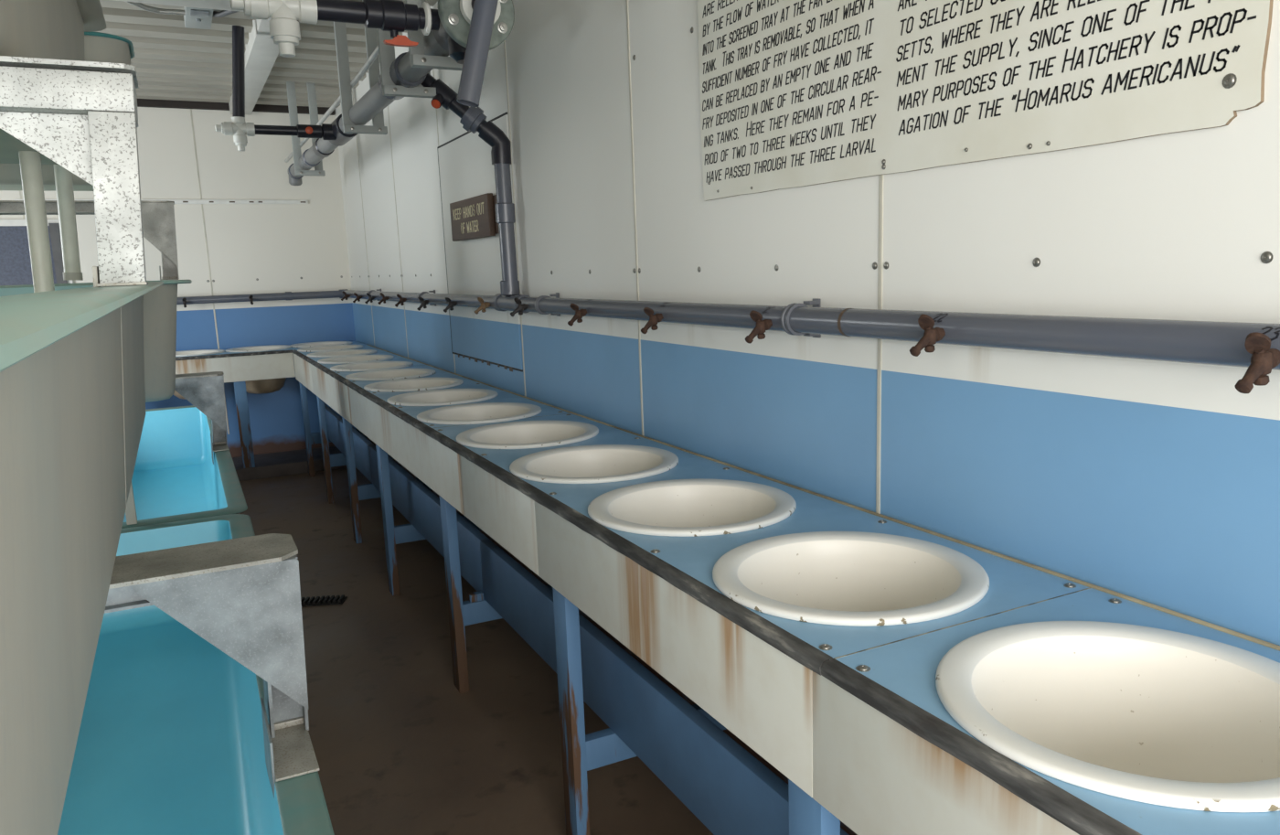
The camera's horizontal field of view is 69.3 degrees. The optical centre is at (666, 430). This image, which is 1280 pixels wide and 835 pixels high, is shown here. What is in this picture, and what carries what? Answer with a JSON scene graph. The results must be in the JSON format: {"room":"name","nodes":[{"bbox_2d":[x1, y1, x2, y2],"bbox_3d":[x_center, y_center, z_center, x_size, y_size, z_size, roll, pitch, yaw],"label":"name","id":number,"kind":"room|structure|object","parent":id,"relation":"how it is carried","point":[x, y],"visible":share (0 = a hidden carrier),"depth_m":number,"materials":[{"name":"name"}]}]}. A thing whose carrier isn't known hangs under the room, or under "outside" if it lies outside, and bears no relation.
{"room":"lobster hatchery","nodes":[
{"label":"lobster hatchery","id":0,"kind":"room"},
{"bbox_2d":[0,281,163,834],"bbox_3d":[-1.496,0.013,1.726,1.013,0.528,4.165,-7,12,-27],"label":"tank","id":1,"kind":"object","parent":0,"point":[72,395],"visible":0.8,"depth_m":0.89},
{"bbox_2d":[53,164,83,280],"bbox_3d":[-2.287,-0.894,3.513,0.087,0.640,0.064,-7,11,-27],"label":"standpipe","id":2,"kind":"object","parent":1,"relation":"on","point":[63,177],"visible":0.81,"depth_m":3.51,"materials":[{"name":"beige plastic"}]},
{"bbox_2d":[0,55,148,287],"bbox_3d":[-1.383,-0.401,1.475,0.983,0.377,0.201,-7,11,-27],"label":"metal bracket","id":3,"kind":"object","parent":1,"relation":"on","point":[82,116],"visible":0.88,"depth_m":1.58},
{"bbox_2d":[0,0,106,164],"bbox_3d":[-1.515,-0.854,1.469,0.938,0.524,3.820,-7,11,-27],"label":"tank","id":4,"kind":"object","parent":3,"relation":"on","point":[52,29],"visible":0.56,"depth_m":2.22,"materials":[{"name":"beige plastic"}]},
{"bbox_2d":[18,150,54,292],"bbox_3d":[-1.784,-0.477,2.635,0.084,0.922,0.058,-7,11,-27],"label":"standpipe","id":5,"kind":"object","parent":4,"relation":"attached to","point":[30,162],"visible":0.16,"depth_m":2.60,"materials":[{"name":"beige plastic"}]},
{"bbox_2d":[0,279,191,402],"bbox_3d":[-3.132,-0.539,5.009,1.016,0.517,2.980,-7,11,-27],"label":"tank","id":6,"kind":"object","parent":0,"point":[160,303],"visible":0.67,"depth_m":3.95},
{"bbox_2d":[0,32,134,191],"bbox_3d":[-2.670,-1.284,3.749,0.955,0.580,0.500,-7,11,-27],"label":"tank","id":7,"kind":"object","parent":6,"relation":"on","point":[99,47],"visible":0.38,"depth_m":3.69,"materials":[{"name":"beige plastic"}]},
{"bbox_2d":[0,200,179,280],"bbox_3d":[-2.909,-0.871,4.447,1.013,0.459,0.354,-7,11,-27],"label":"steel frame","id":8,"kind":"object","parent":6,"relation":"on","point":[158,216],"visible":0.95,"depth_m":4.60,"materials":[{"name":"grey metal"}]},
{"bbox_2d":[0,106,356,457],"bbox_3d":[-4.517,-1.089,7.309,3.871,3.045,0.084,-7,11,-27],"label":"wall","id":9,"kind":"structure","parent":0,"point":[223,249],"depth_m":7.73,"materials":[{"name":"paint"}]},
{"bbox_2d":[0,219,73,285],"bbox_3d":[-4.879,-1.242,7.019,0.600,0.710,0.050,-7,11,-27],"label":"window","id":10,"kind":"structure","parent":9,"relation":"in","point":[16,269],"depth_m":6.99,"materials":[{"name":"blue glass"}]},
{"bbox_2d":[13,199,308,203],"bbox_3d":[-3.981,-1.838,7.417,2.080,0.035,0.022,-7,11,-27],"label":"trim","id":11,"kind":"structure","parent":9,"relation":"attached to","point":[176,201],"depth_m":7.62,"materials":[{"name":"white paint"}]},
{"bbox_2d":[137,98,334,115],"bbox_3d":[-4.538,-2.509,6.995,3.861,0.060,0.050,-7,11,-27],"label":"trim","id":12,"kind":"structure","parent":9,"relation":"attached to","point":[141,102],"depth_m":7.42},
{"bbox_2d":[231,445,347,480],"bbox_3d":[-4.312,0.407,7.272,3.871,0.100,0.604,-7,11,-27],"label":"trim","id":13,"kind":"structure","parent":9,"relation":"attached to","point":[294,462],"depth_m":7.62,"materials":[{"name":"concrete"}]},
{"bbox_2d":[93,0,437,107],"bbox_3d":[-1.994,-1.784,2.182,3.941,0.095,11.375,-7,11,-27],"label":"ceiling","id":14,"kind":"structure","parent":0,"point":[172,60],"depth_m":5.92,"materials":[{"name":"white metal"}]},
{"bbox_2d":[123,0,185,15],"bbox_3d":[-2.861,-2.061,4.345,1.130,0.035,0.177,-11,13,-40],"label":"conduit","id":15,"kind":"object","parent":14,"relation":"attached to","point":[141,5],"visible":0.9,"depth_m":4.68,"materials":[{"name":"metal"}]},
{"bbox_2d":[113,0,244,11],"bbox_3d":[-3.314,-1.963,3.836,3.044,0.115,0.225,-7,11,-27],"label":"roof beam","id":16,"kind":"structure","parent":14,"relation":"attached to","point":[220,5],"depth_m":4.42,"materials":[{"name":"white metal"}]},
{"bbox_2d":[183,6,213,29],"bbox_3d":[-2.434,-2.172,4.806,0.125,0.082,0.440,-7,11,-27],"label":"junction box","id":17,"kind":"object","parent":14,"relation":"attached to","point":[195,17],"visible":0.84,"depth_m":4.80,"materials":[{"name":"metal"}]},
{"bbox_2d":[212,10,239,17],"bbox_3d":[-2.207,-2.150,4.723,0.347,0.037,0.058,2,11,22],"label":"cable","id":18,"kind":"object","parent":17,"relation":"attached to","point":[223,13],"visible":0.45,"depth_m":4.75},
{"bbox_2d":[228,17,278,114],"bbox_3d":[-0.898,-1.838,2.682,0.155,0.105,11.044,-7,11,-27],"label":"light fixture","id":19,"kind":"structure","parent":14,"relation":"attached to","point":[261,52],"depth_m":5.68,"materials":[{"name":"white metal"}]},
{"bbox_2d":[286,81,325,176],"bbox_3d":[-2.637,-2.216,6.746,0.205,0.689,0.084,-7,11,-27],"label":"hanger","id":20,"kind":"object","parent":14,"relation":"hanging from","point":[318,170],"visible":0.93,"depth_m":6.75,"materials":[{"name":"metal"}]},
{"bbox_2d":[284,44,379,162],"bbox_3d":[-1.887,-2.061,5.237,0.026,0.457,5.508,-7,11,-27],"label":"conduit","id":21,"kind":"object","parent":14,"relation":"attached to","point":[375,54],"visible":0.51,"depth_m":4.78,"materials":[{"name":"metal"}]},
{"bbox_2d":[333,0,387,134],"bbox_3d":[-1.592,-1.898,4.791,0.218,0.689,0.084,-7,11,-27],"label":"hanger","id":22,"kind":"object","parent":14,"relation":"hanging from","point":[378,127],"visible":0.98,"depth_m":4.80,"materials":[{"name":"metal"}]},
{"bbox_2d":[376,0,436,97],"bbox_3d":[-1.091,-1.738,3.813,0.212,0.689,0.084,-7,11,-27],"label":"hanger","id":23,"kind":"object","parent":14,"relation":"hanging from","point":[387,52],"visible":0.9,"depth_m":3.83,"materials":[{"name":"metal"}]},
{"bbox_2d":[288,0,514,185],"bbox_3d":[-1.782,-1.700,5.164,0.244,0.252,5.194,-7,11,-27],"label":"pipe","id":24,"kind":"object","parent":23,"relation":"hanging from","point":[451,38],"visible":0.55,"depth_m":3.60,"materials":[{"name":"grey plastic"}]},
{"bbox_2d":[215,25,336,151],"bbox_3d":[-2.176,-1.879,5.114,0.621,0.650,0.095,-7,11,-27],"label":"pipe","id":25,"kind":"object","parent":24,"relation":"attached to","point":[238,127],"visible":0.97,"depth_m":5.04,"materials":[{"name":"black plastic"}]},
{"bbox_2d":[229,0,440,57],"bbox_3d":[-1.027,-1.282,2.907,0.621,0.221,0.100,-7,11,-27],"label":"pipe","id":26,"kind":"object","parent":24,"relation":"attached to","point":[395,16],"visible":1,"depth_m":2.88,"materials":[{"name":"black plastic"}]},
{"bbox_2d":[420,73,520,295],"bbox_3d":[-0.869,-1.072,3.997,0.405,0.974,0.119,-4,10,-11],"label":"pipe","id":27,"kind":"object","parent":24,"relation":"attached to","point":[473,119],"visible":0.92,"depth_m":3.98,"materials":[{"name":"black plastic"}]},
{"bbox_2d":[405,0,462,70],"bbox_3d":[-0.827,-1.655,3.303,0.225,0.689,0.084,-7,11,-27],"label":"hanger","id":28,"kind":"object","parent":14,"relation":"hanging from","point":[418,58],"visible":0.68,"depth_m":3.32,"materials":[{"name":"metal"}]},
{"bbox_2d":[456,0,498,106],"bbox_3d":[-0.512,-1.438,2.767,0.297,0.904,0.067,-7,11,-27],"label":"pipe","id":29,"kind":"object","parent":14,"relation":"hanging from","point":[484,11],"visible":1,"depth_m":2.76,"materials":[{"name":"grey plastic"}]},
{"bbox_2d":[239,467,714,834],"bbox_3d":[-1.867,1.242,2.701,4.071,0.080,11.304,-7,11,-27],"label":"floor","id":30,"kind":"structure","parent":0,"point":[399,750],"depth_m":3.45,"materials":[{"name":"brown concrete"}]},
{"bbox_2d":[121,405,247,528],"bbox_3d":[-2.936,0.447,5.139,0.963,0.690,3.655,-7,11,-27],"label":"tank","id":31,"kind":"object","parent":30,"relation":"on","point":[176,477],"visible":0.23,"depth_m":6.23,"materials":[{"name":"blue plastic"}]},
{"bbox_2d":[125,482,137,524],"bbox_3d":[-2.049,0.169,3.501,0.034,0.376,0.035,-7,11,-27],"label":"support post","id":32,"kind":"object","parent":31,"relation":"on","point":[131,513],"visible":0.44,"depth_m":3.51,"materials":[{"name":"grey metal"}]},
{"bbox_2d":[174,371,228,464],"bbox_3d":[-2.934,-0.021,4.857,1.154,0.466,0.354,-7,11,-27],"label":"steel frame","id":33,"kind":"object","parent":31,"relation":"on","point":[205,390],"visible":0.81,"depth_m":5.05,"materials":[{"name":"grey metal"}]},
{"bbox_2d":[57,513,334,834],"bbox_3d":[-1.177,0.990,1.800,0.950,0.690,3.920,-7,11,-26],"label":"tank","id":34,"kind":"object","parent":30,"relation":"on","point":[170,741],"visible":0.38,"depth_m":2.56,"materials":[{"name":"blue plastic"}]},
{"bbox_2d":[104,533,319,797],"bbox_3d":[-1.215,0.519,1.609,1.122,0.444,0.354,-7,11,-27],"label":"metal bracket","id":35,"kind":"object","parent":34,"relation":"on","point":[241,596],"visible":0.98,"depth_m":1.79,"materials":[{"name":"grey metal"}]},
{"bbox_2d":[175,341,365,468],"bbox_3d":[-3.665,-0.177,7.519,2.367,0.920,0.603,-7,11,-27],"label":"counter","id":36,"kind":"object","parent":30,"relation":"on","point":[238,368],"visible":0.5,"depth_m":7.34,"materials":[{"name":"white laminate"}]},
{"bbox_2d":[173,349,224,399],"bbox_3d":[-3.797,-0.444,7.417,0.502,0.375,0.502,7,14,42],"label":"basin","id":37,"kind":"object","parent":36,"relation":"in","point":[184,353],"visible":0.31,"depth_m":7.52,"materials":[{"name":"beige ceramic"}]},
{"bbox_2d":[225,344,291,394],"bbox_3d":[-3.350,-0.499,7.646,0.502,0.375,0.502,2,11,20],"label":"basin","id":38,"kind":"object","parent":36,"relation":"in","point":[271,385],"visible":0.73,"depth_m":7.55,"materials":[{"name":"beige ceramic"}]},
{"bbox_2d":[175,341,365,357],"bbox_3d":[-3.684,-0.621,7.447,2.367,0.018,0.584,-7,11,-27],"label":"countertop","id":39,"kind":"structure","parent":36,"relation":"on","point":[354,342],"depth_m":7.43,"materials":[{"name":"blue laminate"}]},
{"bbox_2d":[290,341,352,347],"bbox_3d":[-2.929,-0.559,7.900,0.502,0.375,0.502,-2,10,2],"label":"basin","id":40,"kind":"object","parent":36,"relation":"in","point":[323,343],"visible":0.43,"depth_m":8.01,"materials":[{"name":"beige ceramic"}]},
{"bbox_2d":[300,594,347,607],"bbox_3d":[-1.808,0.848,4.598,0.405,0.020,0.100,-3,10,-4],"label":"floor drain","id":41,"kind":"object","parent":30,"relation":"on","point":[317,601],"visible":0.51,"depth_m":4.58,"materials":[{"name":"black metal"}]},
{"bbox_2d":[292,344,1279,834],"bbox_3d":[-0.794,0.409,4.015,0.595,1.026,8.538,-7,11,-27],"label":"counter","id":42,"kind":"object","parent":30,"relation":"on","point":[858,725],"visible":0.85,"depth_m":1.91,"materials":[{"name":"blue laminate"}]},
{"bbox_2d":[297,344,363,351],"bbox_3d":[-2.691,-0.486,7.451,0.502,0.375,0.502,3,11,26],"label":"basin","id":43,"kind":"object","parent":42,"relation":"in","point":[318,348],"visible":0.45,"depth_m":7.54,"materials":[{"name":"beige ceramic"}]},
{"bbox_2d":[306,349,377,357],"bbox_3d":[-2.415,-0.402,6.934,0.502,0.375,0.502,-2,10,-1],"label":"basin","id":44,"kind":"object","parent":42,"relation":"in","point":[345,352],"visible":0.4,"depth_m":7.03,"materials":[{"name":"beige ceramic"}]},
{"bbox_2d":[317,354,394,363],"bbox_3d":[-2.139,-0.318,6.416,0.502,0.375,0.502,-7,11,-27],"label":"basin","id":45,"kind":"object","parent":42,"relation":"in","point":[345,359],"visible":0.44,"depth_m":6.51,"materials":[{"name":"beige ceramic"}]},
{"bbox_2d":[330,361,413,371],"bbox_3d":[-1.864,-0.233,5.898,0.502,0.375,0.502,5,12,35],"label":"basin","id":46,"kind":"object","parent":42,"relation":"in","point":[369,366],"visible":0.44,"depth_m":6.00,"materials":[{"name":"beige ceramic"}]},
{"bbox_2d":[345,368,436,380],"bbox_3d":[-1.588,-0.149,5.380,0.502,0.375,0.502,0,10,8],"label":"basin","id":47,"kind":"object","parent":42,"relation":"in","point":[393,373],"visible":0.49,"depth_m":5.48,"materials":[{"name":"beige ceramic"}]},
{"bbox_2d":[363,377,463,392],"bbox_3d":[-1.312,-0.065,4.862,0.502,0.375,0.502,-5,11,-18],"label":"basin","id":48,"kind":"object","parent":42,"relation":"in","point":[414,384],"visible":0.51,"depth_m":4.97,"materials":[{"name":"beige ceramic"}]},
{"bbox_2d":[387,388,497,405],"bbox_3d":[-1.037,0.019,4.345,0.502,0.375,0.502,8,14,44],"label":"basin","id":49,"kind":"object","parent":42,"relation":"in","point":[444,396],"visible":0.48,"depth_m":4.45,"materials":[{"name":"beige ceramic"}]},
{"bbox_2d":[468,590,483,602],"bbox_3d":[-0.736,0.640,3.568,0.054,0.030,0.034,-7,11,-27],"label":"wood block","id":50,"kind":"object","parent":42,"relation":"on","point":[475,596],"visible":1,"depth_m":3.56,"materials":[{"name":"blue wood"}]},
{"bbox_2d":[416,402,541,424],"bbox_3d":[-0.761,0.103,3.827,0.502,0.375,0.502,1,11,17],"label":"basin","id":51,"kind":"object","parent":42,"relation":"in","point":[483,412],"visible":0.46,"depth_m":3.94,"materials":[{"name":"beige ceramic"}]},
{"bbox_2d":[455,419,598,448],"bbox_3d":[-0.485,0.188,3.309,0.502,0.375,0.502,-4,10,-9],"label":"basin","id":52,"kind":"object","parent":42,"relation":"in","point":[524,434],"visible":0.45,"depth_m":3.42,"materials":[{"name":"beige ceramic"}]},
{"bbox_2d":[509,444,678,483],"bbox_3d":[-0.210,0.272,2.791,0.502,0.375,0.502,-9,13,-36],"label":"basin","id":53,"kind":"object","parent":42,"relation":"in","point":[593,464],"visible":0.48,"depth_m":2.91,"materials":[{"name":"beige ceramic"}]},
{"bbox_2d":[587,478,796,536],"bbox_3d":[0.066,0.356,2.273,0.502,0.375,0.502,3,11,26],"label":"basin","id":54,"kind":"object","parent":42,"relation":"in","point":[693,506],"visible":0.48,"depth_m":2.39,"materials":[{"name":"beige ceramic"}]},
{"bbox_2d":[712,531,989,626],"bbox_3d":[0.341,0.440,1.756,0.502,0.375,0.502,-2,10,0],"label":"basin","id":55,"kind":"object","parent":42,"relation":"in","point":[836,578],"visible":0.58,"depth_m":1.87,"materials":[{"name":"beige ceramic"}]},
{"bbox_2d":[935,620,1279,811],"bbox_3d":[0.617,0.524,1.238,0.502,0.375,0.502,6,13,37],"label":"basin","id":56,"kind":"object","parent":42,"relation":"in","point":[1146,714],"visible":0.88,"depth_m":1.35,"materials":[{"name":"ceramic"}]},
{"bbox_2d":[334,0,1279,834],"bbox_3d":[-0.171,-0.522,3.317,0.084,3.065,11.304,-7,11,-27],"label":"wall","id":57,"kind":"structure","parent":0,"point":[1155,482],"depth_m":2.02,"materials":[{"name":"paint"}]},
{"bbox_2d":[449,192,499,241],"bbox_3d":[-0.960,-1.052,4.588,0.050,0.195,0.700,-7,11,-27],"label":"wooden sign","id":58,"kind":"object","parent":57,"relation":"attached to","point":[472,218],"visible":0.98,"depth_m":4.49,"materials":[{"name":"brown wood"}]},
{"bbox_2d":[437,111,522,371],"bbox_3d":[-0.965,-0.914,4.681,0.006,1.154,1.218,-7,11,-27],"label":"wall panel","id":59,"kind":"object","parent":57,"relation":"in","point":[466,170],"depth_m":4.70,"materials":[{"name":"white paint"}]},
{"bbox_2d":[176,288,1279,370],"bbox_3d":[-1.732,-0.449,3.659,2.350,0.099,9.034,-7,11,-27],"label":"pipe","id":60,"kind":"object","parent":57,"relation":"attached to","point":[1186,341],"visible":0.91,"depth_m":1.73,"materials":[{"name":"grey plastic"}]},
{"bbox_2d":[182,297,186,307],"bbox_3d":[-3.891,-1.036,7.465,0.030,0.079,0.077,-7,11,-27],"label":"spigot","id":61,"kind":"object","parent":60,"relation":"attached to","point":[184,298],"visible":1,"depth_m":7.46,"materials":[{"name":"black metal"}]},
{"bbox_2d":[249,295,253,304],"bbox_3d":[-3.454,-1.090,7.689,0.030,0.079,0.077,-7,11,-27],"label":"spigot","id":62,"kind":"object","parent":60,"relation":"attached to","point":[250,296],"visible":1,"depth_m":7.68,"materials":[{"name":"black metal"}]},
{"bbox_2d":[341,290,350,300],"bbox_3d":[-2.674,-1.122,7.699,0.077,0.080,0.030,-5,11,-27],"label":"spigot","id":63,"kind":"object","parent":60,"relation":"attached to","point":[346,296],"visible":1,"depth_m":7.69,"materials":[{"name":"brown metal"}]},
{"bbox_2d":[352,292,362,302],"bbox_3d":[-2.411,-1.038,7.211,0.075,0.080,0.030,-6,11,-24],"label":"spigot","id":64,"kind":"object","parent":60,"relation":"attached to","point":[358,297],"visible":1,"depth_m":7.20,"materials":[{"name":"brown metal"}]},
{"bbox_2d":[364,292,374,303],"bbox_3d":[-2.162,-0.966,6.738,0.077,0.079,0.030,-9,12,-27],"label":"spigot","id":65,"kind":"object","parent":60,"relation":"attached to","point":[370,298],"visible":1,"depth_m":6.73,"materials":[{"name":"black metal"}]},
{"bbox_2d":[377,292,389,304],"bbox_3d":[-1.930,-0.900,6.300,0.077,0.079,0.030,-5,11,-27],"label":"spigot","id":66,"kind":"object","parent":60,"relation":"attached to","point":[384,298],"visible":1,"depth_m":6.29,"materials":[{"name":"brown metal"}]},
{"bbox_2d":[394,294,406,307],"bbox_3d":[-1.674,-0.821,5.820,0.077,0.079,0.030,-8,12,-27],"label":"spigot","id":67,"kind":"object","parent":60,"relation":"attached to","point":[401,301],"visible":1,"depth_m":5.81,"materials":[{"name":"brown metal"}]},
{"bbox_2d":[416,296,429,310],"bbox_3d":[-1.398,-0.732,5.311,0.074,0.080,0.030,-6,11,-24],"label":"spigot","id":68,"kind":"object","parent":60,"relation":"attached to","point":[424,303],"visible":1,"depth_m":5.30,"materials":[{"name":"black metal"}]},
{"bbox_2d":[417,289,436,305],"bbox_3d":[-1.431,-0.792,5.518,0.099,0.094,0.026,-7,11,-27],"label":"clamp","id":69,"kind":"object","parent":60,"relation":"attached to","point":[433,291],"visible":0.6,"depth_m":5.51,"materials":[{"name":"grey metal"}]},
{"bbox_2d":[443,297,457,312],"bbox_3d":[-1.121,-0.653,4.785,0.076,0.080,0.030,-6,11,-24],"label":"spigot","id":70,"kind":"object","parent":60,"relation":"attached to","point":[452,304],"visible":1,"depth_m":4.78,"materials":[{"name":"black metal"}]},
{"bbox_2d":[474,297,490,314],"bbox_3d":[-0.854,-0.580,4.274,0.078,0.079,0.030,-6,11,-24],"label":"spigot","id":71,"kind":"object","parent":60,"relation":"attached to","point":[484,305],"visible":1,"depth_m":4.27,"materials":[{"name":"gold metal"}]},
{"bbox_2d":[510,297,528,316],"bbox_3d":[-0.609,-0.511,3.811,0.079,0.078,0.030,-6,11,-24],"label":"spigot","id":72,"kind":"object","parent":60,"relation":"attached to","point":[520,307],"visible":1,"depth_m":3.80,"materials":[{"name":"black metal"}]},
{"bbox_2d":[534,292,560,316],"bbox_3d":[-0.483,-0.508,3.735,0.099,0.094,0.026,-7,11,-27],"label":"clamp","id":73,"kind":"object","parent":60,"relation":"attached to","point":[557,294],"visible":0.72,"depth_m":3.72,"materials":[{"name":"grey metal"}]},
{"bbox_2d":[567,303,586,326],"bbox_3d":[-0.316,-0.412,3.272,0.075,0.080,0.030,-6,11,-24],"label":"spigot","id":74,"kind":"object","parent":60,"relation":"attached to","point":[579,314],"visible":1,"depth_m":3.26,"materials":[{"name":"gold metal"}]},
{"bbox_2d":[640,307,663,333],"bbox_3d":[-0.044,-0.331,2.761,0.075,0.080,0.030,-6,11,-24],"label":"spigot","id":75,"kind":"object","parent":60,"relation":"attached to","point":[654,319],"visible":1,"depth_m":2.75,"materials":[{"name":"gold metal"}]},
{"bbox_2d":[745,309,772,343],"bbox_3d":[0.224,-0.255,2.252,0.077,0.079,0.030,-8,12,-27],"label":"spigot","id":76,"kind":"object","parent":60,"relation":"attached to","point":[761,325],"visible":1,"depth_m":2.25,"materials":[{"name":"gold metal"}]},
{"bbox_2d":[780,298,821,337],"bbox_3d":[0.322,-0.268,2.222,0.099,0.094,0.026,-7,11,-27],"label":"clamp","id":77,"kind":"object","parent":60,"relation":"attached to","point":[784,318],"visible":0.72,"depth_m":2.21,"materials":[{"name":"grey metal"}]},
{"bbox_2d":[909,314,945,356],"bbox_3d":[0.491,-0.181,1.743,0.078,0.078,0.030,-6,11,-24],"label":"spigot","id":78,"kind":"object","parent":60,"relation":"attached to","point":[932,336],"visible":1,"depth_m":1.74,"materials":[{"name":"brown metal"}]},
{"bbox_2d":[1234,331,1279,393],"bbox_3d":[0.776,-0.090,1.212,0.077,0.079,0.030,-7,11,-27],"label":"spigot","id":79,"kind":"object","parent":60,"relation":"attached to","point":[1264,358],"visible":1,"depth_m":1.20,"materials":[{"name":"brown metal"}]},
{"bbox_2d":[697,0,1273,200],"bbox_3d":[0.447,-1.099,1.872,0.012,1.128,1.564,-7,11,-27],"label":"information sign","id":80,"kind":"object","parent":57,"relation":"attached to","point":[794,93],"visible":1,"depth_m":1.78,"materials":[{"name":"white paint"}]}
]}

